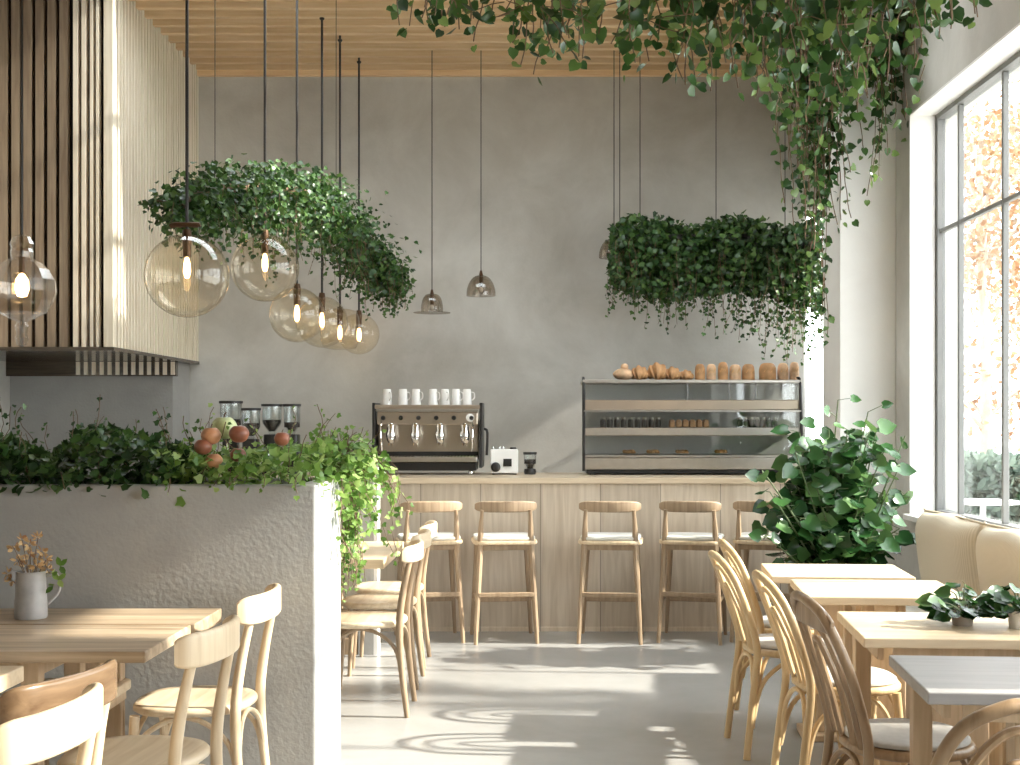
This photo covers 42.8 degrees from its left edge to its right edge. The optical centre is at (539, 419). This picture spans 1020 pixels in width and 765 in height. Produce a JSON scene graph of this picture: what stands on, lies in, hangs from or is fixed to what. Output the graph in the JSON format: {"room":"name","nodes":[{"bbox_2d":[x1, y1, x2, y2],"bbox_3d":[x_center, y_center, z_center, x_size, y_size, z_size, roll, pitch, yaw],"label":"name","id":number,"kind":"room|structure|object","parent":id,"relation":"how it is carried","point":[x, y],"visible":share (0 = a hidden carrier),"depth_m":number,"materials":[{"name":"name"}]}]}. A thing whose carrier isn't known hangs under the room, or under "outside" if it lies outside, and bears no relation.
{"room":"cafe","nodes":[
{"label":"cafe","id":0,"kind":"room"},
{"bbox_2d":[0,361,9,472],"bbox_3d":[-4.325,-0.825,3.900,0.250,4.540,13.800,0,0,0],"label":"wall","id":1,"kind":"structure","parent":0,"point":[4,380],"depth_m":10.20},
{"bbox_2d":[0,0,199,375],"bbox_3d":[-3.514,-1.680,9.714,1.371,2.670,2.169,0,0,0],"label":"wall","id":2,"kind":"structure","parent":0,"point":[104,89],"depth_m":8.70,"materials":[{"name":"brown wood"}]},
{"bbox_2d":[10,363,189,474],"bbox_3d":[-3.655,0.485,10.550,1.490,1.920,0.499,0,0,0],"label":"wall","id":3,"kind":"structure","parent":0,"point":[51,400],"depth_m":10.30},
{"bbox_2d":[0,478,340,764],"bbox_3d":[-2.523,0.845,5.220,3.350,1.200,0.640,0,0,0],"label":"wall","id":4,"kind":"structure","parent":0,"point":[121,549],"depth_m":4.90,"materials":[{"name":"paint"}]},
{"bbox_2d":[303,413,413,602],"bbox_3d":[-0.834,0.386,5.563,0.482,0.836,0.650,0,0,12],"label":"trailing ivy","id":5,"kind":"object","parent":4,"relation":"in","point":[354,458],"visible":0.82,"depth_m":5.52,"materials":[{"name":"green plant"}]},
{"bbox_3d":[-2.559,0.320,5.220,3.261,0.089,0.478,0,0,0],"label":"soil bed","id":6,"kind":"object","parent":4,"relation":"in","visible":0},
{"bbox_2d":[0,404,78,496],"bbox_3d":[-2.352,0.115,5.180,0.926,0.424,0.803,0,0,0],"label":"ivy","id":7,"kind":"object","parent":6,"relation":"in","point":[4,441],"visible":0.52,"depth_m":4.99,"materials":[{"name":"green plant"}]},
{"bbox_2d":[0,394,209,498],"bbox_3d":[-1.703,0.116,5.202,0.727,0.434,0.763,0,0,0],"label":"ivy","id":8,"kind":"object","parent":6,"relation":"in","point":[80,451],"visible":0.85,"depth_m":4.98,"materials":[{"name":"green plant"}]},
{"bbox_2d":[152,403,346,506],"bbox_3d":[-1.141,0.129,5.171,0.701,0.397,0.794,0,0,0],"label":"ivy","id":9,"kind":"object","parent":6,"relation":"in","point":[287,454],"visible":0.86,"depth_m":5.01,"materials":[{"name":"green plant"}]},
{"bbox_2d":[194,436,211,454],"bbox_3d":[-1.296,0.097,5.000,0.070,0.072,0.070,0,0,-41],"label":"apple","id":10,"kind":"object","parent":9,"relation":"on","point":[203,447],"visible":1,"depth_m":4.97,"materials":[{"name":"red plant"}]},
{"bbox_2d":[201,424,220,443],"bbox_3d":[-1.270,0.054,5.020,0.078,0.080,0.078,0,0,24],"label":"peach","id":11,"kind":"object","parent":10,"relation":"on","point":[213,435],"visible":0.98,"depth_m":4.99,"materials":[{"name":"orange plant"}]},
{"bbox_2d":[205,451,222,467],"bbox_3d":[-1.249,0.151,4.980,0.066,0.067,0.066,0,0,8],"label":"peach","id":12,"kind":"object","parent":9,"relation":"on","point":[217,459],"visible":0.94,"depth_m":4.96,"materials":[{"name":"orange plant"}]},
{"bbox_2d":[212,412,236,438],"bbox_3d":[-1.249,0.022,5.140,0.103,0.106,0.103,0,0,4],"label":"apple","id":13,"kind":"object","parent":9,"relation":"on","point":[219,422],"visible":0.75,"depth_m":5.10,"materials":[{"name":"green plant"}]},
{"bbox_2d":[229,422,248,442],"bbox_3d":[-1.162,0.047,5.020,0.078,0.080,0.078,0,0,-10],"label":"apple","id":14,"kind":"object","parent":9,"relation":"on","point":[238,434],"visible":1,"depth_m":4.99,"materials":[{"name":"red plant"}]},
{"bbox_2d":[274,430,289,445],"bbox_3d":[-1.012,0.069,5.100,0.063,0.065,0.063,0,0,-2],"label":"apple","id":15,"kind":"object","parent":9,"relation":"on","point":[282,438],"visible":0.98,"depth_m":5.08,"materials":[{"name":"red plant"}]},
{"bbox_2d":[129,0,812,69],"bbox_3d":[-0.825,-2.995,4.000,7.150,0.200,14.000,0,0,0],"label":"ceiling","id":16,"kind":"structure","parent":0,"point":[223,34],"depth_m":9.93,"materials":[{"name":"wood"}]},
{"bbox_2d":[0,0,56,345],"bbox_3d":[-2.228,-1.657,5.600,0.284,2.677,0.287,0,0,0],"label":"globe pendant","id":17,"kind":"object","parent":16,"relation":"hanging from","point":[21,282],"visible":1,"depth_m":5.60,"materials":[{"name":"clear glass"}]},
{"bbox_2d":[144,0,229,317],"bbox_3d":[-1.806,-1.769,6.650,0.426,2.491,0.426,0,0,0],"label":"globe pendant","id":18,"kind":"object","parent":16,"relation":"hanging from","point":[186,235],"visible":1,"depth_m":6.64,"materials":[{"name":"clear glass"}]},
{"bbox_2d":[182,229,191,257],"bbox_3d":[-1.806,-0.903,6.650,0.052,0.140,0.052,0,0,0],"label":"socket","id":19,"kind":"object","parent":18,"relation":"attached to","point":[186,235],"depth_m":6.63,"materials":[{"name":"brown metal"}]},
{"bbox_2d":[230,0,298,301],"bbox_3d":[-1.650,-1.862,7.800,0.406,2.306,0.406,0,0,0],"label":"globe pendant","id":20,"kind":"object","parent":16,"relation":"hanging from","point":[265,242],"visible":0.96,"depth_m":7.79,"materials":[{"name":"clear glass"}]},
{"bbox_2d":[261,230,268,253],"bbox_3d":[-1.650,-1.069,7.800,0.052,0.140,0.052,0,0,0],"label":"socket","id":21,"kind":"object","parent":20,"relation":"attached to","point":[265,242],"depth_m":7.78,"materials":[{"name":"brown metal"}]},
{"bbox_2d":[138,153,421,320],"bbox_3d":[-1.576,-1.864,8.406,0.804,2.261,3.446,0,0,17],"label":"ivy","id":22,"kind":"object","parent":16,"relation":"hanging from","point":[228,200],"visible":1,"depth_m":8.03,"materials":[{"name":"green plant"}]},
{"bbox_2d":[269,0,324,342],"bbox_3d":[-1.607,-1.764,8.600,0.364,2.502,0.364,0,0,0],"label":"globe pendant","id":23,"kind":"object","parent":16,"relation":"hanging from","point":[296,289],"visible":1,"depth_m":8.59,"materials":[{"name":"glass"}]},
{"bbox_2d":[293,283,300,304],"bbox_3d":[-1.607,-0.831,8.600,0.052,0.140,0.052,0,0,0],"label":"socket","id":24,"kind":"object","parent":23,"relation":"attached to","point":[296,289],"depth_m":8.58,"materials":[{"name":"brown metal"}]},
{"bbox_2d":[296,17,347,347],"bbox_3d":[-1.570,-1.768,9.360,0.370,2.494,0.370,0,0,0],"label":"globe pendant","id":25,"kind":"object","parent":16,"relation":"hanging from","point":[321,296],"visible":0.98,"depth_m":9.35,"materials":[{"name":"glass"}]},
{"bbox_2d":[318,293,325,312],"bbox_3d":[-1.570,-0.845,9.360,0.052,0.140,0.052,0,0,0],"label":"socket","id":26,"kind":"object","parent":25,"relation":"attached to","point":[321,296],"depth_m":9.34,"materials":[{"name":"brown metal"}]},
{"bbox_2d":[320,35,359,349],"bbox_3d":[-1.523,-1.775,9.900,0.300,2.480,0.300,0,0,0],"label":"globe pendant","id":27,"kind":"object","parent":16,"relation":"hanging from","point":[339,309],"visible":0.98,"depth_m":9.89,"materials":[{"name":"glass"}]},
{"bbox_2d":[341,58,379,352],"bbox_3d":[-1.462,-1.772,10.500,0.330,2.485,0.330,0,0,0],"label":"globe pendant","id":28,"kind":"object","parent":16,"relation":"hanging from","point":[358,319],"visible":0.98,"depth_m":10.49,"materials":[{"name":"glass"}]},
{"bbox_2d":[386,0,992,128],"bbox_3d":[0.599,-2.087,5.086,2.646,1.815,1.046,0,0,0],"label":"vine","id":29,"kind":"object","parent":16,"relation":"hanging from","point":[831,27],"visible":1,"depth_m":4.95,"materials":[{"name":"green plant"}]},
{"bbox_2d":[604,50,822,368],"bbox_3d":[1.382,-1.687,9.943,1.805,2.617,1.049,0,0,0],"label":"hanging plant","id":30,"kind":"object","parent":16,"relation":"hanging from","point":[679,263],"visible":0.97,"depth_m":9.78,"materials":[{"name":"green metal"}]},
{"bbox_2d":[751,0,913,345],"bbox_3d":[1.883,-1.773,8.339,1.127,2.568,0.845,0,0,11],"label":"vine","id":31,"kind":"object","parent":16,"relation":"hanging from","point":[802,114],"visible":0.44,"depth_m":8.46,"materials":[{"name":"green plant"}]},
{"bbox_2d":[190,77,822,471],"bbox_3d":[-0.990,-0.825,10.925,6.820,4.540,0.250,0,0,0],"label":"wall","id":32,"kind":"structure","parent":0,"point":[514,180],"depth_m":10.80,"materials":[{"name":"paint"}]},
{"bbox_2d":[197,70,813,76],"bbox_3d":[-0.215,-2.933,10.774,5.250,0.165,0.048,0,0,0],"label":"trim","id":33,"kind":"structure","parent":32,"relation":"attached to","point":[200,73],"depth_m":10.75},
{"bbox_2d":[804,209,821,436],"bbox_3d":[2.300,-0.630,10.860,0.220,2.250,0.060,0,0,0],"label":"window","id":34,"kind":"structure","parent":32,"relation":"in","point":[806,209],"depth_m":10.83,"materials":[{"name":"white paint"}]},
{"bbox_2d":[337,631,849,764],"bbox_3d":[0.300,1.505,4.000,9.400,0.120,14.000,0,0,0],"label":"floor","id":35,"kind":"structure","parent":0,"point":[506,698],"depth_m":6.63,"materials":[{"name":"concrete"}]},
{"bbox_2d":[0,666,23,692],"bbox_3d":[-1.830,1.070,3.215,0.740,0.750,0.930,0,0,0],"label":"cafe table","id":36,"kind":"object","parent":35,"relation":"on","point":[10,676],"visible":1,"depth_m":3.60,"materials":[{"name":"brown wood"}]},
{"bbox_2d":[0,682,102,764],"bbox_3d":[-1.230,1.023,2.812,0.500,0.847,0.443,0,0,6],"label":"bistro chair","id":37,"kind":"object","parent":35,"relation":"on","point":[47,734],"visible":1,"depth_m":2.70,"materials":[{"name":"brown wood"}]},
{"bbox_2d":[0,659,116,764],"bbox_3d":[-1.360,1.036,3.292,0.500,0.822,0.443,0,0,16],"label":"bistro chair","id":38,"kind":"object","parent":35,"relation":"on","point":[30,699],"visible":0.66,"depth_m":3.15,"materials":[{"name":"brown wood"}]},
{"bbox_2d":[44,678,130,764],"bbox_3d":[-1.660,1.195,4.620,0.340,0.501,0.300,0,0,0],"label":"chair","id":39,"kind":"object","parent":35,"relation":"on","point":[124,685],"visible":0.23,"depth_m":4.68,"materials":[{"name":"brown wood"}]},
{"bbox_2d":[0,625,190,764],"bbox_3d":[-2.092,1.070,4.157,1.815,0.750,0.515,0,0,0],"label":"cafe table","id":40,"kind":"object","parent":35,"relation":"on","point":[39,649],"visible":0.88,"depth_m":4.08,"materials":[{"name":"brown wood"}]},
{"bbox_2d":[0,608,221,737],"bbox_3d":[-2.087,1.070,4.615,1.825,0.750,0.370,0,0,0],"label":"cafe table","id":41,"kind":"object","parent":35,"relation":"on","point":[200,619],"visible":0.32,"depth_m":4.64,"materials":[{"name":"brown wood"}]},
{"bbox_2d":[12,569,60,619],"bbox_3d":[-1.774,0.609,4.558,0.144,0.171,0.113,0,0,14],"label":"jug","id":42,"kind":"object","parent":41,"relation":"on","point":[31,603],"visible":0.9,"depth_m":4.52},
{"bbox_2d":[2,531,66,592],"bbox_3d":[-1.773,0.531,4.561,0.233,0.288,0.131,0,0,0],"label":"dried flowers","id":43,"kind":"object","parent":42,"relation":"in","point":[59,562],"visible":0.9,"depth_m":4.55,"materials":[{"name":"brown plant"}]},
{"bbox_2d":[57,615,239,764],"bbox_3d":[-1.160,1.023,3.852,0.500,0.847,0.443,0,0,6],"label":"bistro chair","id":44,"kind":"object","parent":35,"relation":"on","point":[192,651],"visible":0.98,"depth_m":3.82,"materials":[{"name":"brown wood"}]},
{"bbox_2d":[128,583,280,764],"bbox_3d":[-1.179,1.023,4.622,0.500,0.847,0.443,0,0,2],"label":"bistro chair","id":45,"kind":"object","parent":35,"relation":"on","point":[263,607],"visible":0.85,"depth_m":4.50,"materials":[{"name":"brown wood"}]},
{"bbox_2d":[344,464,379,654],"bbox_3d":[-1.115,0.845,8.065,0.230,1.200,0.130,0,0,0],"label":"post","id":46,"kind":"object","parent":35,"relation":"on","point":[371,641],"visible":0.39,"depth_m":8.00,"materials":[{"name":"paint"}]},
{"bbox_2d":[341,541,403,608],"bbox_3d":[-1.240,1.070,6.975,0.920,0.750,0.950,0,0,0],"label":"cafe table","id":47,"kind":"object","parent":35,"relation":"on","point":[377,556],"visible":0.05,"depth_m":6.82,"materials":[{"name":"brown wood"}]},
{"bbox_2d":[341,539,423,717],"bbox_3d":[-0.829,1.028,6.496,0.500,0.837,0.443,0,0,0],"label":"bistro chair","id":48,"kind":"object","parent":35,"relation":"on","point":[399,621],"visible":0.83,"depth_m":6.33,"materials":[{"name":"brown wood"}]},
{"bbox_2d":[341,528,430,689],"bbox_3d":[-0.844,1.028,7.146,0.500,0.837,0.443,0,0,0],"label":"bistro chair","id":49,"kind":"object","parent":35,"relation":"on","point":[364,602],"visible":0.67,"depth_m":7.14,"materials":[{"name":"brown wood"}]},
{"bbox_2d":[352,520,436,667],"bbox_3d":[-0.859,1.028,7.746,0.500,0.837,0.443,0,0,0],"label":"bistro chair","id":50,"kind":"object","parent":35,"relation":"on","point":[371,587],"visible":0.52,"depth_m":7.79,"materials":[{"name":"brown wood"}]},
{"bbox_2d":[394,501,464,642],"bbox_3d":[-0.734,0.985,8.583,0.425,0.923,0.439,0,0,-11],"label":"bar stool","id":51,"kind":"object","parent":35,"relation":"on","point":[450,541],"visible":0.76,"depth_m":8.43,"materials":[{"name":"brown wood"}]},
{"bbox_2d":[153,472,790,630],"bbox_3d":[-0.430,0.920,9.322,4.900,1.050,0.935,0,0,0],"label":"bar counter","id":52,"kind":"object","parent":35,"relation":"on","point":[557,518],"depth_m":8.89,"materials":[{"name":"brown wood"}]},
{"bbox_2d":[219,401,242,474],"bbox_3d":[-2.246,0.128,9.436,0.174,0.533,0.201,0,0,0],"label":"coffee grinder","id":53,"kind":"object","parent":52,"relation":"on","point":[234,444],"visible":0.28,"depth_m":9.40,"materials":[{"name":"black metal"}]},
{"bbox_2d":[241,408,261,474],"bbox_3d":[-2.067,0.155,9.286,0.146,0.481,0.199,0,0,0],"label":"coffee grinder","id":54,"kind":"object","parent":52,"relation":"on","point":[247,442],"visible":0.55,"depth_m":9.25,"materials":[{"name":"black metal"}]},
{"bbox_2d":[261,404,282,473],"bbox_3d":[-1.948,0.139,9.435,0.157,0.511,0.199,0,0,0],"label":"coffee grinder","id":55,"kind":"object","parent":52,"relation":"on","point":[271,425],"visible":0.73,"depth_m":9.40,"materials":[{"name":"black metal"}]},
{"bbox_2d":[283,404,300,473],"bbox_3d":[-1.803,0.139,9.435,0.134,0.511,0.199,0,0,0],"label":"coffee grinder","id":56,"kind":"object","parent":52,"relation":"on","point":[296,437],"visible":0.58,"depth_m":9.40,"materials":[{"name":"black metal"}]},
{"bbox_2d":[372,403,488,474],"bbox_3d":[-0.792,0.135,9.508,0.844,0.520,0.424,0,0,0],"label":"espresso machine","id":57,"kind":"object","parent":52,"relation":"on","point":[416,437],"visible":0.94,"depth_m":9.41,"materials":[{"name":"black metal"}]},
{"bbox_2d":[398,389,410,404],"bbox_3d":[-0.994,-0.168,9.499,0.087,0.115,0.071,0,0,6],"label":"cup","id":58,"kind":"object","parent":57,"relation":"on","point":[402,400],"visible":1,"depth_m":9.47,"materials":[{"name":"white ceramic"}]},
{"bbox_2d":[411,389,422,404],"bbox_3d":[-0.902,-0.168,9.494,0.071,0.115,0.087,0,0,-34],"label":"cup","id":59,"kind":"object","parent":57,"relation":"on","point":[415,400],"visible":1,"depth_m":9.47,"materials":[{"name":"white ceramic"}]},
{"bbox_2d":[375,405,479,408],"bbox_3d":[-0.815,-0.095,9.555,0.770,0.030,0.310,0,0,0],"label":"tray","id":60,"kind":"object","parent":57,"relation":"on","point":[376,406],"depth_m":9.40,"materials":[{"name":"metal"}]},
{"bbox_2d":[382,456,477,461],"bbox_3d":[-0.815,0.284,9.410,0.730,0.038,0.140,0,0,0],"label":"drip tray","id":61,"kind":"object","parent":57,"relation":"on","point":[394,458],"depth_m":9.34,"materials":[{"name":"metal"}]},
{"bbox_2d":[428,389,439,404],"bbox_3d":[-0.778,-0.168,9.494,0.071,0.115,0.087,0,0,-33],"label":"cup","id":62,"kind":"object","parent":57,"relation":"on","point":[432,400],"visible":1,"depth_m":9.47,"materials":[{"name":"white ceramic"}]},
{"bbox_2d":[451,389,462,404],"bbox_3d":[-0.609,-0.168,9.494,0.071,0.115,0.087,0,0,-42],"label":"cup","id":63,"kind":"object","parent":57,"relation":"on","point":[455,400],"visible":1,"depth_m":9.47,"materials":[{"name":"white ceramic"}]},
{"bbox_2d":[462,389,474,404],"bbox_3d":[-0.526,-0.168,9.497,0.087,0.115,0.071,0,0,22],"label":"cup","id":64,"kind":"object","parent":57,"relation":"on","point":[467,400],"visible":1,"depth_m":9.47,"materials":[{"name":"white ceramic"}]},
{"bbox_2d":[153,472,790,483],"bbox_3d":[-0.430,0.415,9.322,4.900,0.040,0.935,0,0,0],"label":"countertop","id":65,"kind":"structure","parent":52,"relation":"on","point":[405,477],"depth_m":8.86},
{"bbox_2d":[490,447,517,474],"bbox_3d":[-0.259,0.294,9.452,0.200,0.202,0.196,0,0,0],"label":"milk frother","id":66,"kind":"object","parent":52,"relation":"on","point":[503,461],"visible":1,"depth_m":9.39,"materials":[{"name":"white paint"}]},
{"bbox_2d":[523,452,536,474],"bbox_3d":[-0.073,0.314,9.450,0.101,0.162,0.101,0,0,0],"label":"coffee grinder","id":67,"kind":"object","parent":52,"relation":"on","point":[529,463],"visible":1,"depth_m":9.42,"materials":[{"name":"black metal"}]},
{"bbox_2d":[581,377,802,474],"bbox_3d":[1.093,0.040,9.529,1.579,0.710,0.462,0,0,0],"label":"case","id":68,"kind":"object","parent":52,"relation":"on","point":[720,402],"visible":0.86,"depth_m":9.44,"materials":[{"name":"glass"}]},
{"bbox_2d":[613,363,632,379],"bbox_3d":[0.609,-0.353,9.518,0.154,0.124,0.154,0,0,0],"label":"bun","id":69,"kind":"object","parent":68,"relation":"on","point":[623,373],"visible":0.93,"depth_m":9.47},
{"bbox_2d":[632,365,647,379],"bbox_3d":[0.726,-0.343,9.501,0.145,0.117,0.116,0,0,5],"label":"croissant","id":70,"kind":"object","parent":68,"relation":"on","point":[639,373],"visible":0.99,"depth_m":9.47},
{"bbox_2d":[647,362,666,379],"bbox_3d":[0.857,-0.354,9.500,0.171,0.142,0.141,0,0,-3],"label":"croissant","id":71,"kind":"object","parent":68,"relation":"on","point":[657,371],"visible":0.98,"depth_m":9.46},
{"bbox_2d":[665,366,680,379],"bbox_3d":[0.968,-0.339,9.501,0.130,0.109,0.108,0,0,5],"label":"croissant","id":72,"kind":"object","parent":68,"relation":"on","point":[672,373],"visible":0.95,"depth_m":9.47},
{"bbox_2d":[585,454,792,456],"bbox_3d":[1.093,0.260,9.533,1.535,0.014,0.435,0,0,0],"label":"shelf","id":73,"kind":"object","parent":68,"relation":"attached to","point":[586,455],"depth_m":9.32,"materials":[{"name":"metal"}]},
{"bbox_2d":[581,380,801,384],"bbox_3d":[1.093,-0.278,9.550,1.577,0.025,0.420,0,0,0],"label":"shelf","id":74,"kind":"object","parent":68,"relation":"attached to","point":[584,382],"depth_m":9.34,"materials":[{"name":"metal"}]},
{"bbox_2d":[695,364,704,379],"bbox_3d":[1.172,-0.350,9.520,0.075,0.120,0.082,0,0,1],"label":"bread loaf","id":75,"kind":"object","parent":68,"relation":"on","point":[699,369],"visible":0.86,"depth_m":9.49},
{"bbox_2d":[718,362,727,379],"bbox_3d":[1.340,-0.358,9.520,0.075,0.135,0.082,0,0,2],"label":"bread loaf","id":76,"kind":"object","parent":68,"relation":"on","point":[722,367],"visible":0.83,"depth_m":9.49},
{"bbox_2d":[729,364,740,379],"bbox_3d":[1.430,-0.349,9.520,0.086,0.116,0.094,0,0,4],"label":"bread loaf","id":77,"kind":"object","parent":68,"relation":"on","point":[735,370],"visible":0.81,"depth_m":9.48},
{"bbox_2d":[742,364,754,379],"bbox_3d":[1.525,-0.350,9.520,0.094,0.120,0.102,0,0,-6],"label":"bread loaf","id":78,"kind":"object","parent":68,"relation":"on","point":[748,371],"visible":0.87,"depth_m":9.48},
{"bbox_2d":[759,363,775,379],"bbox_3d":[1.666,-0.354,9.520,0.127,0.127,0.138,0,0,0],"label":"bread loaf","id":79,"kind":"object","parent":68,"relation":"on","point":[767,371],"visible":0.81,"depth_m":9.46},
{"bbox_2d":[777,363,788,379],"bbox_3d":[1.780,-0.354,9.520,0.082,0.127,0.090,0,0,-3],"label":"bread loaf","id":80,"kind":"object","parent":68,"relation":"on","point":[782,371],"visible":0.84,"depth_m":9.48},
{"bbox_2d":[789,362,798,379],"bbox_3d":[1.862,-0.358,9.520,0.071,0.135,0.078,0,0,-3],"label":"bread loaf","id":81,"kind":"object","parent":68,"relation":"on","point":[794,367],"visible":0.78,"depth_m":9.49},
{"bbox_2d":[470,501,538,644],"bbox_3d":[-0.239,0.985,8.582,0.425,0.923,0.439,0,0,-6],"label":"bar stool","id":82,"kind":"object","parent":35,"relation":"on","point":[482,541],"visible":1,"depth_m":8.41,"materials":[{"name":"brown wood"}]},
{"bbox_2d":[577,501,643,644],"bbox_3d":[0.468,0.985,8.582,0.425,0.923,0.439,0,0,6],"label":"bar stool","id":83,"kind":"object","parent":35,"relation":"on","point":[589,541],"visible":1,"depth_m":8.41,"materials":[{"name":"brown wood"}]},
{"bbox_2d":[656,501,726,644],"bbox_3d":[1.007,0.985,8.583,0.425,0.923,0.440,0,0,13],"label":"bar stool","id":84,"kind":"object","parent":35,"relation":"on","point":[670,541],"visible":0.92,"depth_m":8.43,"materials":[{"name":"brown wood"}]},
{"bbox_2d":[729,501,793,641],"bbox_3d":[1.501,0.985,8.584,0.425,0.923,0.440,0,0,19],"label":"bar stool","id":85,"kind":"object","parent":35,"relation":"on","point":[742,540],"visible":0.33,"depth_m":8.45,"materials":[{"name":"brown wood"}]},
{"bbox_2d":[718,538,813,728],"bbox_3d":[1.142,1.011,6.297,0.555,0.873,0.421,0,0,-2],"label":"bentwood chair","id":86,"kind":"object","parent":35,"relation":"on","point":[733,559],"visible":0.42,"depth_m":6.16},
{"bbox_2d":[708,550,844,760],"bbox_3d":[1.023,1.010,5.735,0.555,0.873,0.421,0,0,-4],"label":"bentwood chair","id":87,"kind":"object","parent":35,"relation":"on","point":[764,645],"visible":0.63,"depth_m":5.61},
{"bbox_2d":[752,570,907,764],"bbox_3d":[1.093,1.010,4.975,0.555,0.873,0.421,0,0,-4],"label":"bentwood chair","id":88,"kind":"object","parent":35,"relation":"on","point":[782,621],"visible":0.77,"depth_m":4.86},
{"bbox_2d":[745,394,916,563],"bbox_3d":[1.759,0.645,7.825,1.222,1.601,0.824,0,0,-6],"label":"potted plant","id":89,"kind":"object","parent":35,"relation":"on","point":[830,511],"visible":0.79,"depth_m":7.68,"materials":[{"name":"plant"}]},
{"bbox_2d":[761,563,915,741],"bbox_3d":[1.365,1.070,6.020,0.630,0.750,0.520,0,0,4],"label":"cafe table","id":90,"kind":"object","parent":35,"relation":"on","point":[778,573],"visible":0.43,"depth_m":5.90,"materials":[{"name":"brown wood"}]},
{"bbox_2d":[790,579,968,764],"bbox_3d":[1.385,1.070,5.375,0.630,0.750,0.570,0,0,4],"label":"cafe table","id":91,"kind":"object","parent":35,"relation":"on","point":[854,595],"visible":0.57,"depth_m":5.25,"materials":[{"name":"brown wood"}]},
{"bbox_2d":[790,590,976,764],"bbox_3d":[1.063,0.988,4.042,0.555,0.918,0.421,0,0,-6],"label":"bentwood chair","id":92,"kind":"object","parent":35,"relation":"on","point":[885,739],"visible":0.86,"depth_m":3.96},
{"bbox_2d":[837,611,1019,764],"bbox_3d":[1.387,1.070,4.410,0.665,0.750,0.580,0,0,5],"label":"cafe table","id":93,"kind":"object","parent":35,"relation":"on","point":[906,633],"visible":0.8,"depth_m":4.28,"materials":[{"name":"brown wood"}]},
{"bbox_2d":[915,581,1001,626],"bbox_3d":[1.428,0.620,4.404,0.297,0.148,0.263,0,0,0],"label":"potted plant","id":94,"kind":"object","parent":93,"relation":"on","point":[940,607],"visible":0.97,"depth_m":4.40,"materials":[{"name":"green plant"}]},
{"bbox_2d":[975,583,1019,628],"bbox_3d":[1.610,0.613,4.351,0.276,0.164,0.259,0,0,-41],"label":"potted plant","id":95,"kind":"object","parent":93,"relation":"on","point":[1001,597],"visible":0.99,"depth_m":4.31,"materials":[{"name":"green plant"}]},
{"bbox_2d":[906,606,998,764],"bbox_3d":[2.067,1.218,4.765,0.655,0.455,5.130,0,0,0],"label":"window bench","id":96,"kind":"object","parent":35,"relation":"on","point":[993,726],"visible":0.02,"depth_m":5.08,"materials":[{"name":"brown wood"}]},
{"bbox_2d":[906,606,954,611],"bbox_3d":[2.067,1.036,6.830,0.655,0.093,0.980,0,0,0],"label":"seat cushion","id":97,"kind":"object","parent":96,"relation":"on","point":[908,608],"depth_m":6.79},
{"bbox_2d":[915,508,984,608],"bbox_3d":[2.200,0.745,6.835,0.276,0.500,1.014,0,0,0],"label":"bench backrest","id":98,"kind":"object","parent":96,"relation":"on","point":[945,542],"visible":0.45,"depth_m":6.64,"materials":[{"name":"fabric"}]},
{"bbox_2d":[976,522,1019,605],"bbox_3d":[2.200,0.745,5.830,0.276,0.500,1.024,0,0,0],"label":"cushion","id":99,"kind":"object","parent":96,"relation":"on","point":[997,547],"visible":0.59,"depth_m":5.89,"materials":[{"name":"fabric"}]},
{"bbox_2d":[889,655,1019,764],"bbox_3d":[1.365,1.070,3.555,0.710,0.750,0.530,0,0,5],"label":"cafe table","id":100,"kind":"object","parent":35,"relation":"on","point":[974,683],"visible":0.98,"depth_m":3.55,"materials":[{"name":"brown wood"}]},
{"bbox_2d":[930,698,1019,764],"bbox_3d":[0.942,1.003,2.861,0.421,0.887,0.521,0,0,-12],"label":"bentwood chair","id":101,"kind":"object","parent":35,"relation":"on","point":[969,723],"visible":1,"depth_m":2.62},
{"bbox_2d":[823,6,895,565],"bbox_3d":[2.220,-0.775,9.065,0.380,4.440,0.530,0,0,0],"label":"wall pier","id":102,"kind":"object","parent":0,"point":[859,356],"visible":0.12,"depth_m":8.80,"materials":[{"name":"white paint"}]},
{"bbox_2d":[896,0,1019,579],"bbox_3d":[2.580,-0.825,3.900,0.340,4.540,13.800,0,0,0],"label":"wall","id":103,"kind":"structure","parent":0,"point":[960,46],"depth_m":8.47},
{"bbox_2d":[909,23,1019,513],"bbox_3d":[2.488,-0.693,6.165,0.164,2.603,4.609,0,0,0],"label":"trim","id":104,"kind":"structure","parent":103,"relation":"attached to","point":[921,119],"depth_m":8.46,"materials":[{"name":"white paint"}]},
{"bbox_2d":[935,51,1019,528],"bbox_3d":[2.610,-0.685,6.160,0.080,2.620,4.620,0,0,0],"label":"window","id":105,"kind":"structure","parent":103,"relation":"in","point":[1002,72],"depth_m":8.04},
{"label":"outside","id":106,"kind":"structure","parent":0,"visible":0},
{"bbox_3d":[15.000,1.607,17.500,90.000,0.075,85.000,0,0,0],"label":"pavement","id":107,"kind":"object","parent":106,"visible":0},
{"bbox_2d":[964,498,1019,517],"bbox_3d":[3.850,1.133,11.300,0.620,0.865,0.620,0,0,0],"label":"outdoor table","id":108,"kind":"object","parent":107,"relation":"on","point":[983,503],"visible":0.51,"depth_m":11.16,"materials":[{"name":"white paint"}]},
{"bbox_2d":[964,74,1019,453],"bbox_3d":[5.909,-1.782,17.651,4.812,6.701,3.851,0,0,-24],"label":"autumn tree","id":109,"kind":"object","parent":107,"relation":"on","point":[983,257],"visible":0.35,"depth_m":17.57,"materials":[{"name":"orange"}]},
{"bbox_2d":[964,448,1019,524],"bbox_3d":[6.238,0.994,15.209,5.788,1.420,1.110,0,0,0],"label":"hedge","id":110,"kind":"object","parent":107,"relation":"on","point":[982,472],"visible":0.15,"depth_m":14.86,"materials":[{"name":"green plant"}]},
{"bbox_2d":[964,77,1019,405],"bbox_3d":[8.447,-2.462,21.421,4.782,8.060,5.868,0,0,43],"label":"autumn tree","id":111,"kind":"object","parent":107,"relation":"on","point":[972,232],"visible":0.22,"depth_m":21.63,"materials":[{"name":"orange plant"}]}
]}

